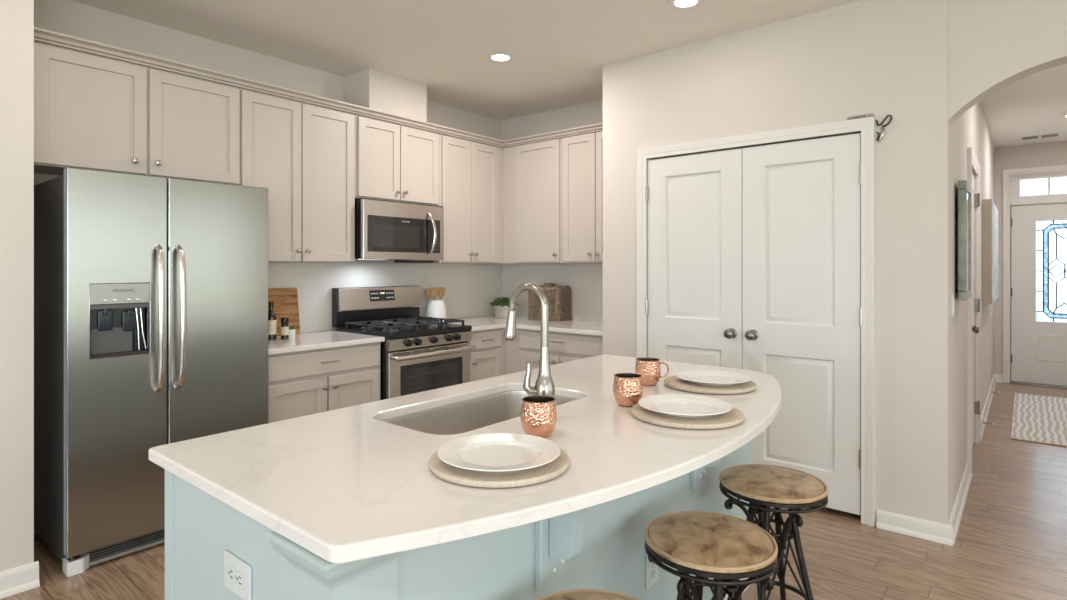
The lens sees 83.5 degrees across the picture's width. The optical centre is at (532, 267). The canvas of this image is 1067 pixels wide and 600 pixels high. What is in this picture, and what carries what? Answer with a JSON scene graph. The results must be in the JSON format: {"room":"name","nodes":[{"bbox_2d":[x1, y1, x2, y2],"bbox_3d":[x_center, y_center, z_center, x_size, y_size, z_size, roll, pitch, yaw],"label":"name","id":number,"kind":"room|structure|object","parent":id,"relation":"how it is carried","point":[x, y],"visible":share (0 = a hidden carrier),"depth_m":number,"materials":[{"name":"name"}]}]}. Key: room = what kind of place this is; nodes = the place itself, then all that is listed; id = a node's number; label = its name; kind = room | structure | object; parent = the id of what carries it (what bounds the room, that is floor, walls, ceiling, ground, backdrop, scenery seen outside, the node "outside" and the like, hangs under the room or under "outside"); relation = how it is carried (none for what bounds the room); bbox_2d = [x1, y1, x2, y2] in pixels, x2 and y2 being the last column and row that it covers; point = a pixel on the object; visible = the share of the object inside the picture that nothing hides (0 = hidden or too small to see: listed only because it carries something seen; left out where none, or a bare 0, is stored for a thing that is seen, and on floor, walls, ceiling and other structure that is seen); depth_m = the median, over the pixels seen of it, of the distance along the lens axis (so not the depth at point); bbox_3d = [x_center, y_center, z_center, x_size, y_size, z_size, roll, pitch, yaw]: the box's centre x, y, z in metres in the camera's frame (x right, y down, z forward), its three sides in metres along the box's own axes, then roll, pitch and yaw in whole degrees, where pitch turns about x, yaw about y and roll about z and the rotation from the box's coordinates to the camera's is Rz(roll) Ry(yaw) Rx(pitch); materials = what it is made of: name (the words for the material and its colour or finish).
{"room":"kitchen","nodes":[
{"label":"kitchen","id":0,"kind":"room"},
{"bbox_2d":[0,0,33,571],"bbox_3d":[-3.790,-0.033,1.055,0.758,2.739,4.400,0,0,40],"label":"wall","id":1,"kind":"structure","parent":0,"point":[16,16],"depth_m":2.46,"materials":[{"name":"paint"}]},
{"bbox_2d":[0,561,39,598],"bbox_3d":[-3.483,1.287,0.811,0.026,0.100,4.415,0,0,40],"label":"baseboard","id":2,"kind":"structure","parent":1,"relation":"attached to","point":[16,580],"depth_m":2.46,"materials":[{"name":"white paint"}]},
{"bbox_2d":[34,0,500,531],"bbox_3d":[-1.457,-0.033,4.388,0.110,2.739,3.710,0,0,40],"label":"wall","id":3,"kind":"structure","parent":0,"point":[67,17],"depth_m":4.17,"materials":[{"name":"paint"}]},
{"bbox_2d":[34,41,239,184],"bbox_3d":[-2.125,-0.764,3.207,0.381,0.571,0.958,0,0,40],"label":"upper cabinet","id":4,"kind":"object","parent":3,"relation":"attached to","point":[92,112],"visible":0.94,"depth_m":3.05,"materials":[{"name":"beige paint"}]},
{"bbox_2d":[239,88,354,262],"bbox_3d":[-1.567,-0.542,3.874,0.371,1.014,0.777,0,0,40],"label":"upper cabinet","id":5,"kind":"object","parent":3,"relation":"attached to","point":[303,153],"visible":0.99,"depth_m":3.77,"materials":[{"name":"beige paint"}]},
{"bbox_2d":[355,114,438,205],"bbox_3d":[-1.081,-0.764,4.471,0.381,0.571,0.759,0,0,40],"label":"upper cabinet","id":6,"kind":"object","parent":3,"relation":"attached to","point":[394,162],"visible":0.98,"depth_m":4.33,"materials":[{"name":"beige paint"}]},
{"bbox_2d":[355,198,442,262],"bbox_3d":[-1.041,-0.255,4.431,0.473,0.436,0.745,0,0,40],"label":"microwave","id":7,"kind":"object","parent":6,"relation":"attached to","point":[400,232],"visible":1,"depth_m":4.25,"materials":[{"name":"silver metal"}]},
{"bbox_2d":[433,134,502,263],"bbox_3d":[-0.494,-0.542,5.173,0.371,1.014,1.068,0,0,40],"label":"upper cabinet","id":8,"kind":"object","parent":3,"relation":"attached to","point":[470,172],"visible":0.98,"depth_m":4.90,"materials":[{"name":"beige paint"}]},
{"bbox_2d":[34,27,602,147],"bbox_3d":[-0.818,-1.075,3.595,1.285,0.050,3.298,0,0,40],"label":"crown molding","id":9,"kind":"structure","parent":8,"relation":"attached to","point":[40,35],"depth_m":3.60,"materials":[{"name":"beige paint"}]},
{"bbox_2d":[343,68,426,121],"bbox_3d":[-1.105,-1.230,4.492,0.319,0.343,0.520,0,0,40],"label":"soffit","id":10,"kind":"structure","parent":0,"point":[371,88],"depth_m":4.34,"materials":[{"name":"paint"}]},
{"bbox_2d":[0,382,1066,599],"bbox_3d":[1.386,1.387,2.228,7.300,0.100,13.000,0,0,40],"label":"floor","id":11,"kind":"structure","parent":0,"point":[1011,540],"depth_m":2.78,"materials":[{"name":"brown wood"}]},
{"bbox_2d":[34,167,267,576],"bbox_3d":[-1.953,0.453,3.103,0.742,1.768,0.885,0,0,40],"label":"refrigerator","id":12,"kind":"object","parent":11,"relation":"on","point":[151,292],"visible":0.96,"depth_m":2.79,"materials":[{"name":"metal"}]},
{"bbox_2d":[268,342,379,422],"bbox_3d":[-1.461,0.910,3.790,0.661,0.854,0.783,0,0,40],"label":"base cabinet","id":13,"kind":"object","parent":11,"relation":"on","point":[308,382],"visible":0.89,"depth_m":3.56,"materials":[{"name":"beige paint"}]},
{"bbox_2d":[268,330,384,354],"bbox_3d":[-1.466,0.467,3.796,0.649,0.030,0.787,0,0,40],"label":"countertop","id":14,"kind":"structure","parent":13,"relation":"on","point":[305,341],"depth_m":3.70,"materials":[{"name":"white stone"}]},
{"bbox_2d":[268,302,276,339],"bbox_3d":[-1.636,0.332,3.735,0.063,0.237,0.063,0,0,40],"label":"oil bottle","id":15,"kind":"object","parent":14,"relation":"on","point":[272,320],"visible":0.91,"depth_m":3.71,"materials":[{"name":"black glass"}]},
{"bbox_2d":[268,288,299,335],"bbox_3d":[-1.737,0.295,3.915,0.064,0.313,0.425,0,0,40],"label":"cutting board","id":16,"kind":"object","parent":14,"relation":"on","point":[285,300],"visible":0.45,"depth_m":4.01,"materials":[{"name":"brown wood"}]},
{"bbox_2d":[281,317,288,339],"bbox_3d":[-1.562,0.383,3.761,0.047,0.136,0.047,0,0,40],"label":"spice jar","id":17,"kind":"object","parent":14,"relation":"on","point":[284,321],"visible":1,"depth_m":3.74,"materials":[{"name":"black glass"}]},
{"bbox_2d":[289,325,295,338],"bbox_3d":[-1.542,0.408,3.809,0.054,0.085,0.054,0,0,40],"label":"succulent pot","id":18,"kind":"object","parent":14,"relation":"on","point":[291,328],"visible":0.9,"depth_m":3.79,"materials":[{"name":"white ceramic"}]},
{"bbox_2d":[332,286,475,399],"bbox_3d":[-0.922,0.732,4.361,0.739,1.170,0.768,0,0,40],"label":"gas range","id":19,"kind":"object","parent":11,"relation":"on","point":[418,354],"visible":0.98,"depth_m":4.26,"materials":[{"name":"silver metal"}]},
{"bbox_2d":[336,323,471,339],"bbox_3d":[-0.930,0.450,4.362,0.610,0.036,0.760,0,0,40],"label":"cooktop","id":20,"kind":"object","parent":19,"relation":"in","point":[446,329],"depth_m":4.16,"materials":[{"name":"black metal"}]},
{"bbox_2d":[165,440,751,599],"bbox_3d":[0.094,0.909,1.965,0.959,0.854,2.090,0,0,40],"label":"kitchen island","id":21,"kind":"object","parent":11,"relation":"on","point":[601,546],"visible":0.47,"depth_m":1.39,"materials":[{"name":"pale blue paint"},{"name":"white quartz"}]},
{"bbox_2d":[224,550,251,599],"bbox_3d":[-0.615,0.642,1.242,0.118,0.076,0.008,0,0,40],"label":"electrical outlet","id":22,"kind":"object","parent":21,"relation":"attached to","point":[237,573],"visible":1,"depth_m":1.23,"materials":[{"name":"plastic"}]},
{"bbox_2d":[228,564,234,583],"bbox_3d":[-0.632,0.642,1.252,0.031,0.031,0.002,0,0,40],"label":"socket","id":23,"kind":"object","parent":22,"relation":"attached to","point":[231,567],"depth_m":1.25,"materials":[{"name":"plastic"}]},
{"bbox_2d":[236,570,243,589],"bbox_3d":[-0.602,0.642,1.227,0.031,0.031,0.002,0,0,40],"label":"socket","id":24,"kind":"object","parent":22,"relation":"attached to","point":[239,573],"depth_m":1.23,"materials":[{"name":"plastic"}]},
{"bbox_2d":[149,354,780,563],"bbox_3d":[0.132,0.467,1.956,1.112,0.030,2.107,0,0,40],"label":"island countertop","id":25,"kind":"structure","parent":21,"relation":"on","point":[347,484],"depth_m":1.39,"materials":[{"name":"white stone"}]},
{"bbox_2d":[383,391,577,434],"bbox_3d":[-0.148,0.582,1.978,0.428,0.198,0.769,0,0,40],"label":"sink","id":26,"kind":"object","parent":25,"relation":"in","point":[466,416],"visible":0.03,"depth_m":2.17,"materials":[{"name":"metal"}]},
{"bbox_2d":[429,448,569,487],"bbox_3d":[-0.076,0.443,1.374,0.322,0.016,0.322,0,0,40],"label":"charger plate","id":27,"kind":"object","parent":25,"relation":"on","point":[545,472],"visible":0.51,"depth_m":1.26,"materials":[{"name":"beige wood"}]},
{"bbox_2d":[438,433,559,471],"bbox_3d":[-0.076,0.424,1.360,0.278,0.020,0.278,0,0,40],"label":"dinner plate","id":28,"kind":"object","parent":27,"relation":"on","point":[491,452],"visible":1,"depth_m":1.37,"materials":[{"name":"white ceramic"}]},
{"bbox_2d":[504,283,554,396],"bbox_3d":[-0.020,0.249,1.803,0.188,0.406,0.079,0,0,40],"label":"kitchen faucet","id":29,"kind":"object","parent":25,"relation":"on","point":[544,384],"visible":0.8,"depth_m":1.76,"materials":[{"name":"silver metal"}]},
{"bbox_2d":[521,395,556,437],"bbox_3d":[0.020,0.402,1.620,0.098,0.097,0.119,0,0,25],"label":"copper mug","id":30,"kind":"object","parent":25,"relation":"on","point":[538,412],"visible":0.97,"depth_m":1.57,"materials":[{"name":"brown metal"}]},
{"bbox_2d":[613,373,642,406],"bbox_3d":[0.316,0.402,1.973,0.098,0.097,0.118,0,0,21],"label":"copper mug","id":31,"kind":"object","parent":25,"relation":"on","point":[627,387],"visible":0.94,"depth_m":1.93,"materials":[{"name":"brown metal"}]},
{"bbox_2d":[635,357,668,385],"bbox_3d":[0.453,0.402,2.312,0.119,0.097,0.098,0,0,-22],"label":"copper mug","id":32,"kind":"object","parent":25,"relation":"on","point":[649,368],"visible":0.91,"depth_m":2.27,"materials":[{"name":"brown metal"}]},
{"bbox_2d":[631,403,744,428],"bbox_3d":[0.468,0.443,1.823,0.336,0.016,0.336,0,0,40],"label":"charger plate","id":33,"kind":"object","parent":25,"relation":"on","point":[733,417],"visible":0.6,"depth_m":1.71,"materials":[{"name":"brown wood"}]},
{"bbox_2d":[638,394,731,416],"bbox_3d":[0.461,0.424,1.820,0.278,0.020,0.278,0,0,40],"label":"dinner plate","id":34,"kind":"object","parent":33,"relation":"on","point":[682,405],"visible":1,"depth_m":1.84,"materials":[{"name":"white ceramic"}]},
{"bbox_2d":[664,375,756,393],"bbox_3d":[0.674,0.443,2.284,0.340,0.016,0.340,0,0,40],"label":"charger plate","id":35,"kind":"object","parent":25,"relation":"on","point":[674,382],"visible":0.7,"depth_m":2.18,"materials":[{"name":"brown wood"}]},
{"bbox_2d":[675,370,750,385],"bbox_3d":[0.686,0.424,2.283,0.278,0.020,0.278,0,0,40],"label":"dinner plate","id":36,"kind":"object","parent":35,"relation":"on","point":[705,377],"visible":1,"depth_m":2.31,"materials":[{"name":"white ceramic"}]},
{"bbox_2d":[646,553,657,589],"bbox_3d":[0.377,0.945,1.887,0.008,0.118,0.074,0,0,40],"label":"electrical outlet","id":37,"kind":"object","parent":21,"relation":"attached to","point":[651,567],"visible":0.77,"depth_m":1.87,"materials":[{"name":"plastic"}]},
{"bbox_2d":[651,566,655,579],"bbox_3d":[0.379,0.964,1.885,0.002,0.031,0.031,0,0,40],"label":"socket","id":38,"kind":"object","parent":37,"relation":"attached to","point":[653,568],"depth_m":1.88,"materials":[{"name":"plastic"}]},
{"bbox_2d":[468,328,505,381],"bbox_3d":[-0.572,0.910,4.867,0.661,0.854,0.463,0,0,40],"label":"base cabinet","id":39,"kind":"object","parent":11,"relation":"on","point":[488,360],"visible":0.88,"depth_m":4.67,"materials":[{"name":"beige paint"}]},
{"bbox_2d":[506,328,602,373],"bbox_3d":[0.314,0.910,4.770,1.034,0.854,0.661,0,0,40],"label":"base cabinet","id":40,"kind":"object","parent":11,"relation":"on","point":[563,347],"visible":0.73,"depth_m":4.53,"materials":[{"name":"beige paint"}]},
{"bbox_2d":[449,315,602,335],"bbox_3d":[-0.026,0.467,4.798,1.593,0.030,1.052,0,0,40],"label":"countertop","id":41,"kind":"structure","parent":40,"relation":"on","point":[485,322],"depth_m":4.74,"materials":[{"name":"white stone"}]},
{"bbox_2d":[426,300,445,321],"bbox_3d":[-0.795,0.359,4.918,0.166,0.184,0.166,0,0,40],"label":"utensil crock","id":42,"kind":"object","parent":41,"relation":"on","point":[435,308],"visible":0.71,"depth_m":4.86,"materials":[{"name":"white ceramic"}]},
{"bbox_2d":[425,288,431,299],"bbox_3d":[-0.843,0.301,4.914,0.088,0.260,0.021,0,0,6],"label":"wooden spoon","id":43,"kind":"object","parent":42,"relation":"in","point":[428,291],"visible":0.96,"depth_m":4.91,"materials":[{"name":"brown wood"}]},
{"bbox_2d":[430,287,438,299],"bbox_3d":[-0.808,0.295,4.900,0.067,0.270,0.016,0,0,-15],"label":"wooden spatula","id":44,"kind":"object","parent":42,"relation":"in","point":[434,291],"visible":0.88,"depth_m":4.90,"materials":[{"name":"brown wood"}]},
{"bbox_2d":[438,287,444,299],"bbox_3d":[-0.756,0.295,4.940,0.077,0.270,0.014,0,0,-45],"label":"wooden spatula","id":45,"kind":"object","parent":42,"relation":"in","point":[441,293],"visible":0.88,"depth_m":4.93,"materials":[{"name":"brown wood"}]},
{"bbox_2d":[489,296,518,317],"bbox_3d":[-0.259,0.355,5.376,0.296,0.192,0.219,0,0,42],"label":"potted plant","id":46,"kind":"object","parent":41,"relation":"on","point":[501,309],"visible":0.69,"depth_m":5.32,"materials":[{"name":"green plant"}]},
{"bbox_2d":[528,283,570,320],"bbox_3d":[0.143,0.293,5.174,0.350,0.316,0.238,0,0,40],"label":"wicker box","id":47,"kind":"object","parent":41,"relation":"on","point":[558,297],"visible":0.84,"depth_m":5.08,"materials":[{"name":"brown wicker"}]},
{"bbox_2d":[536,589,639,599],"bbox_3d":[0.120,1.027,1.179,0.344,0.620,0.344,0,0,-21],"label":"bar stool","id":48,"kind":"object","parent":11,"relation":"on","point":[576,594],"visible":1,"depth_m":1.32,"materials":[{"name":"wood"}]},
{"bbox_2d":[644,511,777,599],"bbox_3d":[0.475,1.027,1.611,0.344,0.620,0.344,0,0,-40],"label":"bar stool","id":49,"kind":"object","parent":11,"relation":"on","point":[726,549],"visible":1,"depth_m":1.54,"materials":[{"name":"wrought iron"},{"name":"wood"}]},
{"bbox_2d":[719,464,827,599],"bbox_3d":[0.814,1.027,2.034,0.344,0.620,0.344,0,0,-16],"label":"bar stool","id":50,"kind":"object","parent":11,"relation":"on","point":[763,486],"visible":0.94,"depth_m":1.97,"materials":[{"name":"wrought iron"},{"name":"wood"}]},
{"bbox_2d":[1010,381,1066,388],"bbox_3d":[5.917,1.328,6.649,0.945,0.018,0.150,0,0,40],"label":"threshold","id":51,"kind":"object","parent":11,"relation":"on","point":[1011,382],"visible":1,"depth_m":6.74,"materials":[{"name":"grey metal"}]},
{"bbox_2d":[1011,393,1066,446],"bbox_3d":[4.745,1.331,5.231,0.845,0.009,2.200,0,0,40],"label":"rug","id":52,"kind":"object","parent":11,"relation":"on","point":[1042,419],"visible":1,"depth_m":5.22,"materials":[{"name":"beige fabric"}]},
{"bbox_2d":[501,99,602,321],"bbox_3d":[1.062,-0.033,4.641,3.473,2.739,0.110,0,0,40],"label":"wall","id":53,"kind":"structure","parent":0,"point":[585,281],"depth_m":5.24,"materials":[{"name":"paint"}]},
{"bbox_2d":[503,138,564,263],"bbox_3d":[0.072,-0.542,5.145,0.642,1.014,0.371,0,0,40],"label":"upper cabinet","id":54,"kind":"object","parent":53,"relation":"attached to","point":[532,172],"visible":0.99,"depth_m":5.02,"materials":[{"name":"beige paint"}]},
{"bbox_2d":[562,131,602,262],"bbox_3d":[0.559,-0.542,4.742,0.620,1.014,0.371,0,0,40],"label":"upper cabinet","id":55,"kind":"object","parent":53,"relation":"attached to","point":[582,155],"visible":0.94,"depth_m":4.70,"materials":[{"name":"beige paint"}]},
{"bbox_2d":[70,0,1066,147],"bbox_3d":[1.386,-1.452,2.228,7.300,0.100,13.000,0,0,40],"label":"ceiling","id":56,"kind":"structure","parent":0,"point":[560,49],"depth_m":3.63,"materials":[{"name":"paint"}]},
{"bbox_2d":[487,53,513,61],"bbox_3d":[-0.216,-1.397,3.978,0.176,0.010,0.176,0,0,40],"label":"recessed light","id":57,"kind":"object","parent":56,"relation":"in","point":[495,57],"visible":1,"depth_m":3.97,"materials":[{"name":"beige"}]},
{"bbox_2d":[669,0,702,9],"bbox_3d":[0.805,-1.397,3.144,0.176,0.010,0.176,0,0,40],"label":"recessed light","id":58,"kind":"object","parent":56,"relation":"in","point":[676,4],"visible":1,"depth_m":3.16,"materials":[{"name":"beige"}]},
{"bbox_2d":[1021,133,1059,139],"bbox_3d":[5.415,-1.397,6.383,0.320,0.011,0.180,0,0,40],"label":"ceiling vent","id":59,"kind":"object","parent":56,"relation":"in","point":[1053,134],"visible":1,"depth_m":6.36,"materials":[{"name":"white plastic"}]},
{"bbox_2d":[603,0,1066,525],"bbox_3d":[1.871,-0.033,3.110,3.476,2.739,0.145,0,0,40],"label":"wall","id":60,"kind":"structure","parent":0,"point":[880,58],"depth_m":3.06,"materials":[{"name":"paint"}]},
{"bbox_2d":[645,148,741,368],"bbox_3d":[0.981,0.298,3.735,0.638,2.013,0.102,0,0,40],"label":"door","id":61,"kind":"structure","parent":60,"relation":"in","point":[693,302],"depth_m":3.73,"materials":[{"name":"white paint"}]},
{"bbox_2d":[637,116,874,526],"bbox_3d":[1.230,0.279,3.530,1.386,2.116,0.024,0,0,40],"label":"door frame","id":62,"kind":"structure","parent":60,"relation":"attached to","point":[866,125],"depth_m":3.13,"materials":[{"name":"white paint"}]},
{"bbox_2d":[847,114,874,119],"bbox_3d":[1.715,-0.789,3.129,0.129,0.018,0.020,0,0,40],"label":"ornament","id":63,"kind":"object","parent":62,"relation":"on","point":[865,114],"visible":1,"depth_m":3.13,"materials":[{"name":"grey metal"}]},
{"bbox_2d":[742,133,861,514],"bbox_3d":[1.477,0.298,3.326,0.640,2.013,0.102,0,0,40],"label":"door","id":64,"kind":"structure","parent":60,"relation":"in","point":[802,310],"depth_m":3.31,"materials":[{"name":"white paint"}]},
{"bbox_2d":[876,115,891,141],"bbox_3d":[1.796,-0.713,3.061,0.076,0.132,0.016,0,0,45],"label":"wire hook","id":65,"kind":"object","parent":60,"relation":"hanging from","point":[880,135],"visible":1,"depth_m":3.06,"materials":[{"name":"metal"}]},
{"bbox_2d":[876,509,952,545],"bbox_3d":[1.897,1.293,2.978,0.322,0.088,0.026,0,0,40],"label":"baseboard","id":66,"kind":"structure","parent":60,"relation":"attached to","point":[890,521],"depth_m":2.97,"materials":[{"name":"white paint"}]},
{"bbox_2d":[950,101,993,515],"bbox_3d":[3.736,-0.033,5.064,0.100,2.739,5.333,0,0,40],"label":"wall","id":67,"kind":"structure","parent":0,"point":[971,129],"depth_m":3.57,"materials":[{"name":"paint"}]},
{"bbox_2d":[951,294,953,316],"bbox_3d":[2.146,0.192,3.053,0.010,0.116,0.070,0,0,40],"label":"light switch","id":68,"kind":"object","parent":67,"relation":"attached to","point":[952,295],"visible":1,"depth_m":3.03,"materials":[{"name":"white plastic"}]},
{"bbox_2d":[948,462,971,543],"bbox_3d":[2.414,1.293,3.366,0.026,0.088,1.225,0,0,40],"label":"baseboard","id":69,"kind":"structure","parent":67,"relation":"attached to","point":[955,518],"depth_m":3.28,"materials":[{"name":"white paint"}]},
{"bbox_2d":[956,180,970,299],"bbox_3d":[2.366,-0.143,3.286,0.052,0.630,0.360,0,0,40],"label":"wall mirror","id":70,"kind":"object","parent":67,"relation":"attached to","point":[963,212],"visible":1,"depth_m":3.15,"materials":[{"name":"silver metal"}]},
{"bbox_2d":[967,192,968,290],"bbox_3d":[2.378,-0.143,3.276,0.006,0.544,0.274,0,0,40],"label":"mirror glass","id":71,"kind":"object","parent":70,"relation":"attached to","point":[967,192],"depth_m":3.29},
{"bbox_2d":[967,147,980,472],"bbox_3d":[3.119,0.282,4.220,0.024,2.110,0.980,0,0,40],"label":"door frame","id":72,"kind":"structure","parent":67,"relation":"attached to","point":[972,161],"depth_m":4.29,"materials":[{"name":"white paint"}]},
{"bbox_2d":[972,173,979,446],"bbox_3d":[3.116,0.312,4.229,0.103,2.025,0.840,0,0,40],"label":"door","id":73,"kind":"structure","parent":67,"relation":"in","point":[975,197],"depth_m":4.48,"materials":[{"name":"white paint"}]},
{"bbox_2d":[981,374,996,439],"bbox_3d":[4.427,1.293,5.802,0.026,0.088,3.115,0,0,40],"label":"baseboard","id":74,"kind":"structure","parent":67,"relation":"attached to","point":[987,405],"depth_m":5.57,"materials":[{"name":"white paint"}]},
{"bbox_2d":[982,199,997,303],"bbox_3d":[4.321,-0.136,5.640,0.069,0.895,1.400,0,0,40],"label":"canvas painting","id":75,"kind":"object","parent":67,"relation":"attached to","point":[989,210],"visible":1,"depth_m":5.11,"materials":[{"name":"fabric"}]},
{"bbox_2d":[994,141,1066,380],"bbox_3d":[5.985,-0.033,6.613,1.395,2.739,0.120,0,0,40],"label":"wall","id":76,"kind":"structure","parent":0,"point":[1051,153],"depth_m":6.96,"materials":[{"name":"paint"}]},
{"bbox_2d":[995,374,1002,382],"bbox_3d":[5.431,1.293,6.976,0.080,0.088,0.026,0,0,40],"label":"baseboard","id":77,"kind":"structure","parent":76,"relation":"attached to","point":[999,378],"depth_m":6.97,"materials":[{"name":"white paint"}]},
{"bbox_2d":[1003,165,1066,382],"bbox_3d":[5.881,0.101,6.606,1.079,2.472,0.024,0,0,40],"label":"door frame","id":78,"kind":"structure","parent":76,"relation":"attached to","point":[1006,173],"depth_m":6.92,"materials":[{"name":"white paint"}]},
{"bbox_2d":[1010,175,1066,205],"bbox_3d":[5.920,0.154,6.652,0.945,2.365,0.102,0,0,40],"label":"window","id":79,"kind":"structure","parent":76,"relation":"in","point":[1015,198],"depth_m":6.79,"materials":[{"name":"white paint"}]},
{"bbox_2d":[1010,203,1066,385],"bbox_3d":[5.914,0.299,6.656,0.946,2.035,0.064,0,0,40],"label":"door","id":80,"kind":"structure","parent":76,"relation":"in","point":[1038,354],"depth_m":6.82,"materials":[{"name":"white paint"}]},
{"label":"outside","id":81,"kind":"structure","parent":0,"visible":0},
{"bbox_2d":[1036,301,1066,321],"bbox_3d":[3.184,1.812,3.855,60.000,0.250,70.000,0,0,40],"label":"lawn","id":82,"kind":"structure","parent":81,"point":[1040,316],"depth_m":23.48,"materials":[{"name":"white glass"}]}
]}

